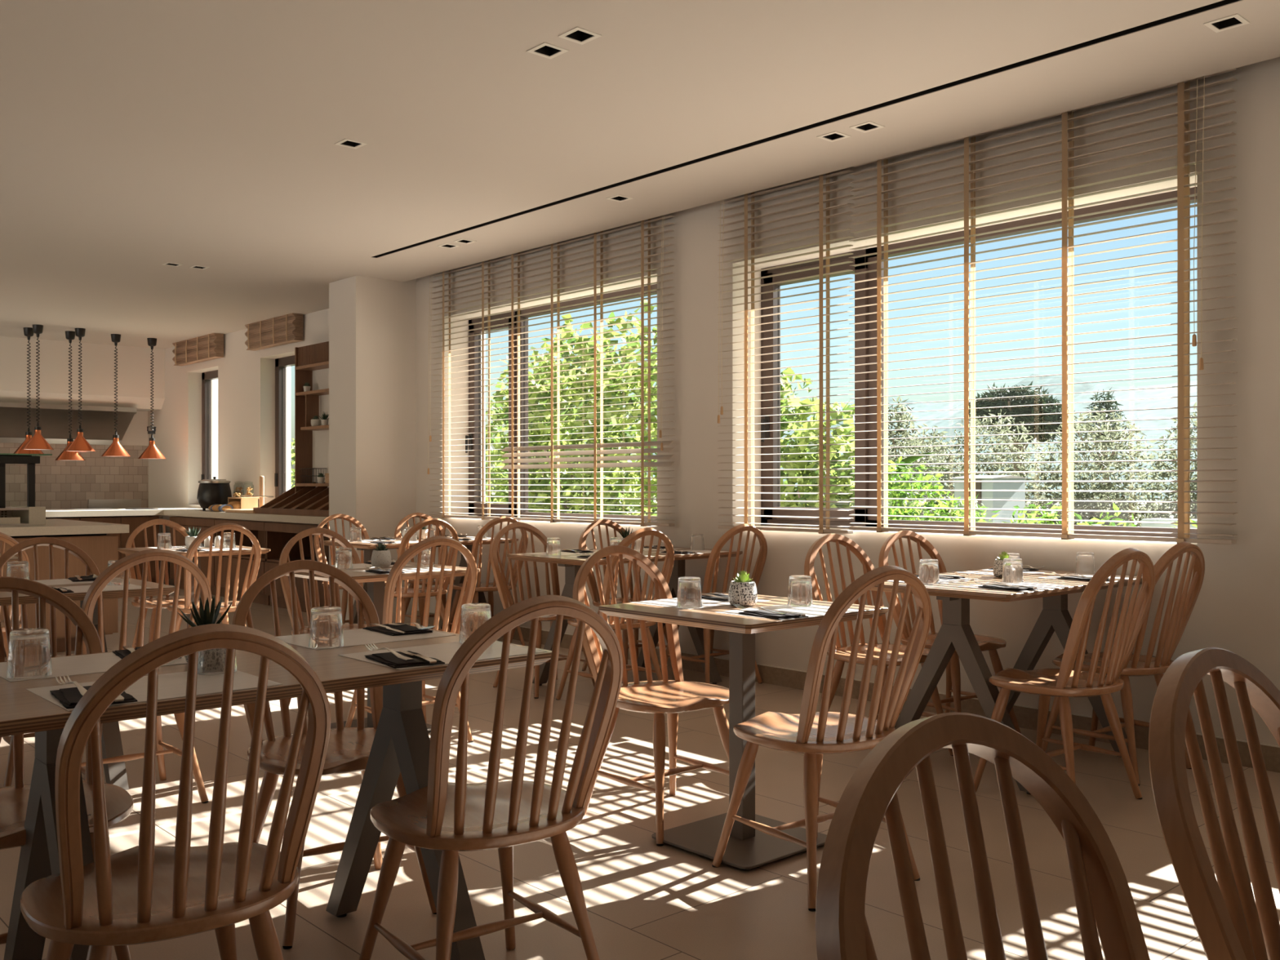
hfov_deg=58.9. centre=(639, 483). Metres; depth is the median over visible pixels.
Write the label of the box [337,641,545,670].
placemat
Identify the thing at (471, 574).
dining chair
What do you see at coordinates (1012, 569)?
tumbler
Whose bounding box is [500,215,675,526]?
blind
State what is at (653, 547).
napkin
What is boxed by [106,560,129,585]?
tumbler
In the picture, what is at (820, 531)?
blind
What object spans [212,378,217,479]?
wall return
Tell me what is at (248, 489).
glass jar
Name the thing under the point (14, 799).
dining chair
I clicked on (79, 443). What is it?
heat lamp
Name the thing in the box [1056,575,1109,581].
napkin
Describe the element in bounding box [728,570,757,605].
potted succulent
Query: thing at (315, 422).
pot
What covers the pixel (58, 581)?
placemat
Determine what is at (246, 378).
wall
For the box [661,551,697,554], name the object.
napkin
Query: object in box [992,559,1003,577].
pot
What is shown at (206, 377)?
window
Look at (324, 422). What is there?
pot
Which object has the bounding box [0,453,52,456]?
glass shelf
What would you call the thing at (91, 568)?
dining chair
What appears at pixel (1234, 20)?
recessed light
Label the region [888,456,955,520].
shrub
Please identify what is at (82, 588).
placemat
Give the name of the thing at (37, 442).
heat lamp
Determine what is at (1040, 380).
hill
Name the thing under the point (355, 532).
tumbler
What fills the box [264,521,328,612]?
base cabinet
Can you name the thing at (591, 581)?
dining chair
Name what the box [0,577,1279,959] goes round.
floor
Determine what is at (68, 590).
napkin
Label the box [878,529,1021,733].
dining chair
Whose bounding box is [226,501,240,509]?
loaf
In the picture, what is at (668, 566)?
dining chair
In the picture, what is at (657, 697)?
dining chair
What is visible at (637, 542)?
tumbler
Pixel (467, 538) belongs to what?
placemat
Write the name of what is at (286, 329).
bamboo shade
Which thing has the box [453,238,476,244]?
recessed light
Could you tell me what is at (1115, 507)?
shrub
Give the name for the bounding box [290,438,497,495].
hedge
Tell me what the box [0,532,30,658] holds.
dining chair
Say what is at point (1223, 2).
diffuser
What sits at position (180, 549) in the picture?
napkin
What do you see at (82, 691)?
fork
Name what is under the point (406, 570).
placemat
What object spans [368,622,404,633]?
knife
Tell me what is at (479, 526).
tumbler
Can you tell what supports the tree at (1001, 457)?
on the ground
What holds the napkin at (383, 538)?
on the placemat at (362, 540)
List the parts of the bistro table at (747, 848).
plate, post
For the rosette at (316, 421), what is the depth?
10.69 m
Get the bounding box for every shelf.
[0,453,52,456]
[268,493,328,510]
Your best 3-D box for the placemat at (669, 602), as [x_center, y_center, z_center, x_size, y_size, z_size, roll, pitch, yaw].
[0.205,0.394,3.792,0.390,0.001,0.280,0,0,-42]
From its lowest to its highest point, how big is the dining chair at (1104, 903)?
0.926 m
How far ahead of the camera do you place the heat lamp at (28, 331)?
12.07 m
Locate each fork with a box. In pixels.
[55,675,87,695]
[84,573,97,577]
[364,564,388,570]
[364,643,413,660]
[388,622,435,629]
[733,604,786,613]
[938,572,971,575]
[973,579,1019,586]
[1051,571,1092,577]
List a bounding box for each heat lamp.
[13,327,44,453]
[21,324,53,449]
[54,330,84,460]
[64,328,95,451]
[101,333,130,457]
[137,337,165,458]
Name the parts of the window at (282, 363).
handle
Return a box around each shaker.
[204,536,209,546]
[214,535,220,546]
[402,528,405,537]
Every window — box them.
[200,369,217,479]
[274,355,294,497]
[465,284,657,522]
[760,186,1196,537]
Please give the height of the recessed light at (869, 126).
0.088 m
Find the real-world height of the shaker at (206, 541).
0.070 m
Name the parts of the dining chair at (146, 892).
leg, leg, seat, leg, leg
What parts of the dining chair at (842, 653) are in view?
leg, seat, leg, leg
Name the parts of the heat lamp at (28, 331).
lamp shade, coiled cord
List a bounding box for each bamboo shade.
[172,333,223,365]
[244,313,302,351]
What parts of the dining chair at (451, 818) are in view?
leg, leg, seat, leg, leg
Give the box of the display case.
[0,453,52,525]
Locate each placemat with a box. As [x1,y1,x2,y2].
[0,652,187,681]
[26,670,283,711]
[33,578,93,585]
[53,583,151,593]
[145,545,214,549]
[169,547,246,551]
[275,628,453,649]
[330,563,413,569]
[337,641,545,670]
[346,538,399,542]
[353,567,451,574]
[361,540,418,543]
[458,537,503,541]
[525,551,595,555]
[567,555,651,559]
[632,597,769,609]
[644,547,680,551]
[651,550,728,554]
[716,604,866,620]
[887,577,985,584]
[955,568,1056,575]
[955,582,1074,591]
[1038,573,1142,582]
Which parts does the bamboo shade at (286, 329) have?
tie cord, tie cord, tie cord, tie cord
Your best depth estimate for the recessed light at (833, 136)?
5.44 m
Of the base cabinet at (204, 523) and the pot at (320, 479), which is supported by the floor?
the base cabinet at (204, 523)
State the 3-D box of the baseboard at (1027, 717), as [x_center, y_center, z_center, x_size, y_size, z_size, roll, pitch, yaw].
[1.764,1.100,5.384,0.012,0.100,10.840,0,0,-42]
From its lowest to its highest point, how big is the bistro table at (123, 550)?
0.755 m
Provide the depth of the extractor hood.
13.43 m
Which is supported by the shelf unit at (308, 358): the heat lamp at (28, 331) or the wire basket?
the wire basket
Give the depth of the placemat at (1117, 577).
4.80 m
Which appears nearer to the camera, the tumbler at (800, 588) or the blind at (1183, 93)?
the tumbler at (800, 588)
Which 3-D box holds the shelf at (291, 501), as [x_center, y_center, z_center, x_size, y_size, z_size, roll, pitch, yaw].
[-2.941,0.150,10.392,0.420,0.210,1.500,0,0,-42]
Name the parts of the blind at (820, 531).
pull cord, pull cord, rail, lift cord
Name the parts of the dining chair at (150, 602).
leg, leg, seat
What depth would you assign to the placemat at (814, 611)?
3.53 m
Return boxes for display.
[253,482,328,516]
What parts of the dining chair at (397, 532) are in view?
leg, seat, leg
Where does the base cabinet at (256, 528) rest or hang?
on the floor
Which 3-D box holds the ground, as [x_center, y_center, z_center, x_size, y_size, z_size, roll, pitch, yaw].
[42.067,1.750,91.725,174.710,0.200,200.000,0,0,-42]
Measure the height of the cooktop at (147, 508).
0.008 m
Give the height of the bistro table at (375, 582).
0.755 m
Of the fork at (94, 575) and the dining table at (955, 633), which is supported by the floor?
the dining table at (955, 633)
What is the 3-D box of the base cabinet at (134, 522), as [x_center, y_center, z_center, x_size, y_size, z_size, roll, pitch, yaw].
[-5.884,0.755,12.561,0.810,0.790,0.818,0,0,-42]
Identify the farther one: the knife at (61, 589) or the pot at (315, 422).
the pot at (315, 422)
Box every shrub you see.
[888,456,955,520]
[915,493,999,522]
[1001,498,1079,524]
[1074,502,1137,526]
[1170,519,1196,528]
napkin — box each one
[49,685,137,708]
[51,586,74,592]
[67,575,96,582]
[112,646,181,658]
[175,548,204,551]
[362,622,432,635]
[364,568,404,573]
[364,650,444,668]
[369,541,396,543]
[370,537,395,539]
[560,549,593,552]
[577,555,606,558]
[644,545,665,548]
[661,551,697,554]
[702,592,728,601]
[737,609,808,619]
[915,574,964,579]
[977,584,1037,591]
[988,568,1038,571]
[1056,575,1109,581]
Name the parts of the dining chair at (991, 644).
leg, seat, leg, leg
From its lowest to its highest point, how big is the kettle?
0.360 m
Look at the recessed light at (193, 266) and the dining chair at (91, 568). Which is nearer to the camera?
the dining chair at (91, 568)
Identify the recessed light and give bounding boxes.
[162,262,182,266]
[188,265,209,269]
[334,138,367,149]
[436,243,460,248]
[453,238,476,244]
[526,42,568,59]
[557,26,601,44]
[605,194,633,202]
[816,131,850,142]
[849,120,884,133]
[1203,13,1249,32]
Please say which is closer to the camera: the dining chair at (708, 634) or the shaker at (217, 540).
the dining chair at (708, 634)
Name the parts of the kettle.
steel lid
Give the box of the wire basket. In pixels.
[299,467,326,483]
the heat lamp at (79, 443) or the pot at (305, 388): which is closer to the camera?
the pot at (305, 388)
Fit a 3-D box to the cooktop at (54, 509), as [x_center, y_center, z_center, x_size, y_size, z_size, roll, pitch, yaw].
[-6.932,0.282,11.656,2.900,0.006,0.600,0,0,-42]
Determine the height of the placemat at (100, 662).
0.001 m
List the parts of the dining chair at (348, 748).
leg, leg, seat, leg, leg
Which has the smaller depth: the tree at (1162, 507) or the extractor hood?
the extractor hood
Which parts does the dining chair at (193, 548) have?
leg, seat, leg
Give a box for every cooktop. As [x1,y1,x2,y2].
[45,508,119,511]
[124,507,158,509]
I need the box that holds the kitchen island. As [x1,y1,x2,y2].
[0,533,118,657]
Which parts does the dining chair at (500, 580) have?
leg, leg, seat, leg, leg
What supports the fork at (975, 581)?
on the napkin at (988, 586)
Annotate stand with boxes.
[240,475,273,507]
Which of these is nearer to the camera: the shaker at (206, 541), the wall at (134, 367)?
the shaker at (206, 541)
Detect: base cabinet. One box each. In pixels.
[45,516,79,520]
[71,515,159,582]
[169,515,222,595]
[214,519,269,605]
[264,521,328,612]
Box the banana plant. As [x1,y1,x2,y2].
[845,452,950,496]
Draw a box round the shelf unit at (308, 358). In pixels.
[294,341,328,493]
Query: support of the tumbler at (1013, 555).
on the placemat at (987, 571)
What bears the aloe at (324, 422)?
on the shelf unit at (308, 358)
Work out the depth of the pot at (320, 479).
10.63 m
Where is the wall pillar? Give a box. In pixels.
[328,275,416,623]
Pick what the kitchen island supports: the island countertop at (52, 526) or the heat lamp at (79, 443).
the island countertop at (52, 526)
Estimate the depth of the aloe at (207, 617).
2.49 m
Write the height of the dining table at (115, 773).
0.755 m
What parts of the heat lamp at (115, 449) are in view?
lamp shade, coiled cord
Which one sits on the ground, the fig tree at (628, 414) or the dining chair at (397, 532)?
the fig tree at (628, 414)
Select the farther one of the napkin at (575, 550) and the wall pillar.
the wall pillar
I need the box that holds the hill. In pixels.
[574,373,1196,501]
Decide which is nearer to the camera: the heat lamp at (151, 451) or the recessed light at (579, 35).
the recessed light at (579, 35)
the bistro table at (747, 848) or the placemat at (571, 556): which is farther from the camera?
the placemat at (571, 556)
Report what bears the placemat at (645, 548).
on the dining table at (572, 565)
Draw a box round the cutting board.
[225,508,254,513]
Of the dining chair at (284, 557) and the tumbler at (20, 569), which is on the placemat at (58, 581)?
the tumbler at (20, 569)
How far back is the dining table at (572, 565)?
6.40 m
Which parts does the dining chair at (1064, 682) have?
leg, leg, seat, leg, leg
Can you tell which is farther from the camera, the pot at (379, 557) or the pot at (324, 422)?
the pot at (324, 422)
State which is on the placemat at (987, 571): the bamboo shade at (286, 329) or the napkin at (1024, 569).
the napkin at (1024, 569)
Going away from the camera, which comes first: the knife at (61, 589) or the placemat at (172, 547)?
the knife at (61, 589)
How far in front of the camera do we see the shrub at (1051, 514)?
8.65 m
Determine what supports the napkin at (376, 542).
on the placemat at (416, 541)
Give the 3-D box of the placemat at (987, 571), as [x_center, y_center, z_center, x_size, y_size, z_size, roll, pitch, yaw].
[1.634,0.394,5.059,0.390,0.001,0.280,0,0,-42]
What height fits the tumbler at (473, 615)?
0.094 m
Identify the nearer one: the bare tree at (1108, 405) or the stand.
the stand
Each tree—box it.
[485,299,657,515]
[780,368,928,519]
[888,395,954,493]
[888,433,963,520]
[930,409,1054,523]
[968,381,1075,475]
[1027,405,1169,526]
[1075,388,1135,514]
[1143,401,1196,519]
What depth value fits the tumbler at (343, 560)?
5.24 m
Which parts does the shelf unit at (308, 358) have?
panel, shelf, shelf, shelf, reeded panel, shelf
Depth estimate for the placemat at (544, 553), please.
6.36 m
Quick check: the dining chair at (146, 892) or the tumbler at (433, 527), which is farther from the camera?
the tumbler at (433, 527)
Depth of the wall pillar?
9.22 m
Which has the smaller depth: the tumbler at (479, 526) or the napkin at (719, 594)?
the napkin at (719, 594)
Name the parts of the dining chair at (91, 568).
leg, seat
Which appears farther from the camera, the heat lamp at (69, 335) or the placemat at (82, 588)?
the heat lamp at (69, 335)
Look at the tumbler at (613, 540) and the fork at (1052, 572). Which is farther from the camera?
the tumbler at (613, 540)
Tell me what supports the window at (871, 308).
in the wall at (1236, 610)
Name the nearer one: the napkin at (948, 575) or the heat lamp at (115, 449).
the napkin at (948, 575)
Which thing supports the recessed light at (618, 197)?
in the ceiling
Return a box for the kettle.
[196,476,231,510]
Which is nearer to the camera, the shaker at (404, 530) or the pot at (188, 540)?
the pot at (188, 540)
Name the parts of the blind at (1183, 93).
lift cord, rail, lift cord, pull cord, pull cord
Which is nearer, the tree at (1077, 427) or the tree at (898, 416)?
the tree at (1077, 427)
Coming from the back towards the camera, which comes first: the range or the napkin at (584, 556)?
the range
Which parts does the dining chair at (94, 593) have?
leg, leg, leg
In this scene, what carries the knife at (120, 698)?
on the napkin at (70, 697)
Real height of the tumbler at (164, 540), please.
0.094 m
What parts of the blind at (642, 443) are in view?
lift cord, rail, lift cord, pull cord, pull cord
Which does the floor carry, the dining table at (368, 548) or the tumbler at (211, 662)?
the dining table at (368, 548)
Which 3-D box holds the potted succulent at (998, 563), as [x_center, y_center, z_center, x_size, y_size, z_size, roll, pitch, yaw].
[1.539,0.339,4.791,0.090,0.108,0.090,0,0,-42]
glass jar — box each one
[232,492,240,497]
[233,480,243,495]
[242,480,253,497]
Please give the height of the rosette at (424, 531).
0.105 m
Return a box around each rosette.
[302,382,311,391]
[311,415,320,426]
[316,472,324,483]
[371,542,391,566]
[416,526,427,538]
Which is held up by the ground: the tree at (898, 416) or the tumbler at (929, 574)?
the tree at (898, 416)
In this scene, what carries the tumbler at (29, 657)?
on the placemat at (100, 662)
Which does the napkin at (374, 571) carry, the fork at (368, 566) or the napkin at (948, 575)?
the fork at (368, 566)
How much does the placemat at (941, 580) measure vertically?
0.001 m
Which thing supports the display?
on the countertop at (183, 512)
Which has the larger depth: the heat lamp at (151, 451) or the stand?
the heat lamp at (151, 451)
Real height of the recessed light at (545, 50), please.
0.088 m
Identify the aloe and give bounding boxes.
[177,595,232,662]
[185,525,200,547]
[318,411,328,425]
[618,527,632,547]
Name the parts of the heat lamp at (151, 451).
lamp shade, coiled cord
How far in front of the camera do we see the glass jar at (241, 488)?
11.74 m
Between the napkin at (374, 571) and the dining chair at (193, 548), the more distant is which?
the dining chair at (193, 548)
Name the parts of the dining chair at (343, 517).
leg, seat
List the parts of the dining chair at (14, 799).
seat, leg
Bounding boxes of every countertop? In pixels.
[0,519,128,536]
[45,507,327,524]
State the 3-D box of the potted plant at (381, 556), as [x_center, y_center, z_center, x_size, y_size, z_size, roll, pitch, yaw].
[-1.233,0.338,5.403,0.095,0.111,0.095,0,0,-42]
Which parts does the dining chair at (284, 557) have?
seat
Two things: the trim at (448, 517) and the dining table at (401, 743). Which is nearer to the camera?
the dining table at (401, 743)
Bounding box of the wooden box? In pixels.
[227,497,259,509]
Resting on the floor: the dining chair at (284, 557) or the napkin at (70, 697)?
the dining chair at (284, 557)
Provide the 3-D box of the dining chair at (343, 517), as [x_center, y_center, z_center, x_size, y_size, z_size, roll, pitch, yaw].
[-2.096,0.687,8.267,0.452,0.926,0.545,0,0,-38]
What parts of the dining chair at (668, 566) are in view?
leg, seat, leg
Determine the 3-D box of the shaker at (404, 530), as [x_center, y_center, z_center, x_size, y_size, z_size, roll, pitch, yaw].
[-1.668,0.358,8.053,0.042,0.070,0.042,0,0,-42]
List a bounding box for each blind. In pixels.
[427,258,505,519]
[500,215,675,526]
[717,169,853,533]
[848,68,1237,544]
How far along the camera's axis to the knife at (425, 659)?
2.50 m
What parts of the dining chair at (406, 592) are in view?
leg, seat, leg, leg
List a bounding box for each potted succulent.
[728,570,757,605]
[992,551,1011,577]
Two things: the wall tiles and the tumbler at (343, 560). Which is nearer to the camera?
the tumbler at (343, 560)
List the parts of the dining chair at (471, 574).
leg, leg, leg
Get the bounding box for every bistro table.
[117,544,270,627]
[285,561,479,732]
[598,593,888,870]
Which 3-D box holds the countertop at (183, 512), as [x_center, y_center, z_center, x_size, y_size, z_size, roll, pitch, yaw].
[-5.945,0.318,9.887,5.600,0.065,4.850,0,0,-42]
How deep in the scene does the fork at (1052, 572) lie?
4.69 m
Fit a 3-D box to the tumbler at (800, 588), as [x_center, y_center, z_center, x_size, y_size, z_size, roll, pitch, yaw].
[0.519,0.347,3.674,0.083,0.094,0.083,0,0,30]
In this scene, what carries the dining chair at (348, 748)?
on the floor
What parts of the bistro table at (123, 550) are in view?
post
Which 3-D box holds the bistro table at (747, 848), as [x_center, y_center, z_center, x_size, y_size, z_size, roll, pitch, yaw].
[0.328,0.772,3.640,0.665,0.755,0.665,0,0,-42]
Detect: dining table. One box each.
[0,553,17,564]
[0,577,174,790]
[0,625,551,959]
[319,535,518,640]
[506,546,742,685]
[869,568,1142,795]
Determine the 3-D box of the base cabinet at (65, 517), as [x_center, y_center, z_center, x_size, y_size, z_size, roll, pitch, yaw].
[-6.493,0.755,12.012,0.810,0.790,0.818,0,0,-42]
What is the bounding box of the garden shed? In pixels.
[951,475,1027,523]
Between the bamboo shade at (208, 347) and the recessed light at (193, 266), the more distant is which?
the bamboo shade at (208, 347)
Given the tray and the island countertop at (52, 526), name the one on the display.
the tray
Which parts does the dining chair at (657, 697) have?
leg, leg, seat, leg, leg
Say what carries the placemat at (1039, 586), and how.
on the dining table at (955, 633)
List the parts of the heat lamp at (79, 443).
lamp shade, coiled cord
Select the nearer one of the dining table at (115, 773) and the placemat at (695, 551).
the dining table at (115, 773)
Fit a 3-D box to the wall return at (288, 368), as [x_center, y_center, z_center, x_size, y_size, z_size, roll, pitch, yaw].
[-3.971,-0.250,12.432,0.140,3.800,0.350,0,0,-42]
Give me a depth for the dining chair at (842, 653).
5.00 m
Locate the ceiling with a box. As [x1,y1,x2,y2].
[0,0,1279,348]
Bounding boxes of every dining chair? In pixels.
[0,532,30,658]
[0,537,100,786]
[0,576,133,959]
[20,623,330,959]
[80,548,211,803]
[125,519,212,648]
[166,522,261,631]
[231,560,436,949]
[279,527,366,715]
[313,513,386,623]
[345,536,477,742]
[359,595,622,959]
[393,517,458,632]
[394,512,463,619]
[448,515,528,645]
[489,522,595,698]
[555,527,674,700]
[573,545,728,846]
[578,519,667,678]
[657,524,767,684]
[711,565,931,911]
[804,533,953,755]
[815,711,1150,959]
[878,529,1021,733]
[973,547,1155,799]
[1042,541,1204,786]
[1148,647,1279,959]
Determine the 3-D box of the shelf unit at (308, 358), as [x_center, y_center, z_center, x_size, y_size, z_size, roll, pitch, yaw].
[-2.780,-0.595,10.430,0.170,1.430,1.420,0,0,-42]
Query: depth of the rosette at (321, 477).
10.63 m
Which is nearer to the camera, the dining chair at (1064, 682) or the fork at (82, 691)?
the fork at (82, 691)
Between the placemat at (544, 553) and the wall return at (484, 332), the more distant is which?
the wall return at (484, 332)
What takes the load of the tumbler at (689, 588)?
on the placemat at (669, 602)
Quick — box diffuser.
[372,0,1239,257]
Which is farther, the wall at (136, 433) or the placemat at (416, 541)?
the wall at (136, 433)
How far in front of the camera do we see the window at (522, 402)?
8.79 m
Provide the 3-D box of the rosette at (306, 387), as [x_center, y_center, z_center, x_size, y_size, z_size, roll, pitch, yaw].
[-3.192,-0.922,10.865,0.074,0.097,0.073,0,0,-42]
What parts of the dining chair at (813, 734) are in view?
leg, leg, seat, leg, leg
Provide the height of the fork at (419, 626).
0.014 m
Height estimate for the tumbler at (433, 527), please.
0.094 m
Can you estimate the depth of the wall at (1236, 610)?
5.58 m
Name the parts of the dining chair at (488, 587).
leg, leg, seat, leg, leg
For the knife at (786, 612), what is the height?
0.005 m
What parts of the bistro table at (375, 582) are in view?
post, plate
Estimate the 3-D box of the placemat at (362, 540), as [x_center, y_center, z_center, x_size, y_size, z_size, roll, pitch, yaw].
[-1.897,0.394,7.934,0.390,0.001,0.280,0,0,-42]
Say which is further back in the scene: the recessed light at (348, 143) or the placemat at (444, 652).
the recessed light at (348, 143)
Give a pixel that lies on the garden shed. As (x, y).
(957, 486)
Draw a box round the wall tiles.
[0,442,148,509]
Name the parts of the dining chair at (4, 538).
leg, seat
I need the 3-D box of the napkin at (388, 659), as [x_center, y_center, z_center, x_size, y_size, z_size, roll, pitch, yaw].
[-0.526,0.389,2.526,0.118,0.009,0.187,0,0,-33]
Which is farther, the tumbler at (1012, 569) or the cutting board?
the cutting board
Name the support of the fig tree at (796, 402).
on the ground
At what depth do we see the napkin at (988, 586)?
4.22 m
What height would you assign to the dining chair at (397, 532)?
0.926 m
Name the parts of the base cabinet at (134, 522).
door, door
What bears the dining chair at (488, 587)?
on the floor
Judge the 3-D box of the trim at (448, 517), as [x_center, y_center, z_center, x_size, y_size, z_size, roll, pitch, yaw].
[-0.589,0.289,8.312,0.370,0.032,2.540,0,0,-42]
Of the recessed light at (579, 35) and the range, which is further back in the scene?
the range
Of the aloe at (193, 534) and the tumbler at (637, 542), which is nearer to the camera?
the tumbler at (637, 542)
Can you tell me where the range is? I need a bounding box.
[88,498,162,573]
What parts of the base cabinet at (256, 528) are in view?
drawer, drawer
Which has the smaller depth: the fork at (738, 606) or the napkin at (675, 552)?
the fork at (738, 606)
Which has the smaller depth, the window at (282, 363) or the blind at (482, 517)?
the blind at (482, 517)
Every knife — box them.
[53,586,66,591]
[74,575,82,580]
[114,694,124,702]
[122,645,135,653]
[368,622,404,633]
[399,649,436,662]
[701,593,728,599]
[758,608,805,616]
[991,583,1036,588]
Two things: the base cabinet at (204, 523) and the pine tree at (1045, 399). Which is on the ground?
the pine tree at (1045, 399)
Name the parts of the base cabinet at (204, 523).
drawer, door, drawer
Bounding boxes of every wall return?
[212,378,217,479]
[286,366,290,490]
[484,332,485,503]
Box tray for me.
[253,507,328,516]
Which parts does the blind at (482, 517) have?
pull cord, pull cord, rail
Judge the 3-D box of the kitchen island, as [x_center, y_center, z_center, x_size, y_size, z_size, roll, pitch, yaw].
[-5.694,0.747,7.137,4.092,0.807,1.572,0,0,-42]
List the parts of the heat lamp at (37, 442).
lamp shade, coiled cord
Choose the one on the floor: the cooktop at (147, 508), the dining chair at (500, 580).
the dining chair at (500, 580)
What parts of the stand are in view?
rod, post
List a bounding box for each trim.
[417,609,1279,747]
[448,517,657,526]
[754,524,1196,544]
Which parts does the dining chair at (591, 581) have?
leg, seat, leg, leg, leg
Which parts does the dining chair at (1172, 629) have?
leg, leg, seat, leg, leg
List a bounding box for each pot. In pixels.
[185,535,200,547]
[302,386,311,391]
[311,418,320,426]
[316,476,324,483]
[320,419,328,425]
[371,550,391,566]
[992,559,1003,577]
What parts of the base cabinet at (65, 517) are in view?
door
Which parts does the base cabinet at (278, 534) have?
drawer, drawer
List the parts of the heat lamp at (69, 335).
lamp shade, coiled cord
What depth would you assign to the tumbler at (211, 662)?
2.34 m
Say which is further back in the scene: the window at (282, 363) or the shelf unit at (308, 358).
the window at (282, 363)
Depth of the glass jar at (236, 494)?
11.64 m
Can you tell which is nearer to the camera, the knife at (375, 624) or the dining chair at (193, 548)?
the knife at (375, 624)
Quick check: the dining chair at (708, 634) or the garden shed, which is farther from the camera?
the garden shed
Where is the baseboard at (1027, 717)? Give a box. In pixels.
[416,610,1279,773]
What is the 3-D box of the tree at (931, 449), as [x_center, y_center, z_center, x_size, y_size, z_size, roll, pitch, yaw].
[4.957,0.574,20.441,2.041,2.988,2.344,0,0,34]
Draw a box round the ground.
[485,495,1191,526]
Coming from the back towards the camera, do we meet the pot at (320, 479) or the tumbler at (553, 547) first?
the pot at (320, 479)
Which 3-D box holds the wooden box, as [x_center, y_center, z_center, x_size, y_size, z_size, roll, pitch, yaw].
[-4.088,0.212,11.688,0.190,0.145,0.340,0,0,-42]
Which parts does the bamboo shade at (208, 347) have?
tie cord, tie cord, tie cord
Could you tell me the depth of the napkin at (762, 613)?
3.35 m
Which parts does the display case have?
post, post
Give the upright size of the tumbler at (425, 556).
0.094 m
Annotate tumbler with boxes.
[6,560,29,579]
[6,627,52,679]
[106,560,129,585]
[156,533,171,548]
[197,648,236,675]
[222,532,235,548]
[308,605,343,648]
[334,547,352,568]
[349,527,361,541]
[404,526,417,541]
[416,546,434,568]
[426,524,435,537]
[459,603,491,644]
[476,524,488,537]
[546,537,560,555]
[609,537,622,546]
[630,537,644,551]
[676,576,702,608]
[690,533,704,550]
[786,575,813,606]
[918,559,939,584]
[1001,558,1023,582]
[1007,552,1019,558]
[1075,551,1095,574]
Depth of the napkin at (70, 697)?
2.06 m
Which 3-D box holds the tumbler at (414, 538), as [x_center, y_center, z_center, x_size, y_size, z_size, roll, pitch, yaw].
[-1.580,0.347,7.819,0.083,0.094,0.083,0,0,7]
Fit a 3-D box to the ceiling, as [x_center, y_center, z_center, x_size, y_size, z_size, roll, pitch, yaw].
[-3.607,-1.661,5.028,9.170,0.003,18.100,0,0,-42]
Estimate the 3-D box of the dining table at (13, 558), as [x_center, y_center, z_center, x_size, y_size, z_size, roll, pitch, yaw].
[-3.902,0.772,5.826,1.200,0.755,0.700,0,0,-42]
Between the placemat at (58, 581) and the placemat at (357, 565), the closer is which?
the placemat at (58, 581)
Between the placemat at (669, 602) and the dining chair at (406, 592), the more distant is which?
the dining chair at (406, 592)
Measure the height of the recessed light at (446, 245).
0.088 m
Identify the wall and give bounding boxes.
[0,336,164,411]
[120,410,147,445]
[147,308,328,577]
[416,57,1279,746]
[1141,518,1196,528]
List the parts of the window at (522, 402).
handle, casement sash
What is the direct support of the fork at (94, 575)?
on the napkin at (84, 578)
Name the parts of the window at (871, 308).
handle, casement sash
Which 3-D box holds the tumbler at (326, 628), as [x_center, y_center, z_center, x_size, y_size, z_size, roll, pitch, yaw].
[-0.759,0.347,2.744,0.083,0.094,0.083,0,0,16]
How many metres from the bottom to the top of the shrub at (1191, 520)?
1.451 m
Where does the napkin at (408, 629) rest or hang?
on the placemat at (358, 637)
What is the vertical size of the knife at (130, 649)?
0.005 m
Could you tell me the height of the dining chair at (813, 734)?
0.926 m
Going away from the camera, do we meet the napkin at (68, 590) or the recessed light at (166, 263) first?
the napkin at (68, 590)
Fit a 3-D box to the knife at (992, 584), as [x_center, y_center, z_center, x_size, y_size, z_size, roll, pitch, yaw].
[1.406,0.385,4.269,0.019,0.005,0.210,0,0,-30]
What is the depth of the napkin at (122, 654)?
2.60 m
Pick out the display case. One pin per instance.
(28, 514)
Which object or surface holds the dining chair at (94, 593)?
on the floor
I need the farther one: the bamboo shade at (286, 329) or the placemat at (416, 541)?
the bamboo shade at (286, 329)
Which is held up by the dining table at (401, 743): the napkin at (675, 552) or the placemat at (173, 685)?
the placemat at (173, 685)
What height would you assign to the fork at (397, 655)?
0.014 m
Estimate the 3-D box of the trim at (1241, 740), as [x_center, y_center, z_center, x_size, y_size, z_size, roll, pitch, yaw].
[1.763,1.048,5.383,0.013,0.004,10.840,0,0,-42]
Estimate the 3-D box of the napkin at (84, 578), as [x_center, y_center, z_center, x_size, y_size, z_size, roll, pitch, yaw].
[-2.274,0.389,4.655,0.118,0.009,0.187,0,0,-33]
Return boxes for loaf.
[208,504,233,511]
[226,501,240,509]
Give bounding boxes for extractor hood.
[0,401,137,444]
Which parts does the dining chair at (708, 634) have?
leg, leg, leg, leg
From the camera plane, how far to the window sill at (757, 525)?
5.58 m
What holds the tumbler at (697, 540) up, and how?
on the placemat at (695, 551)

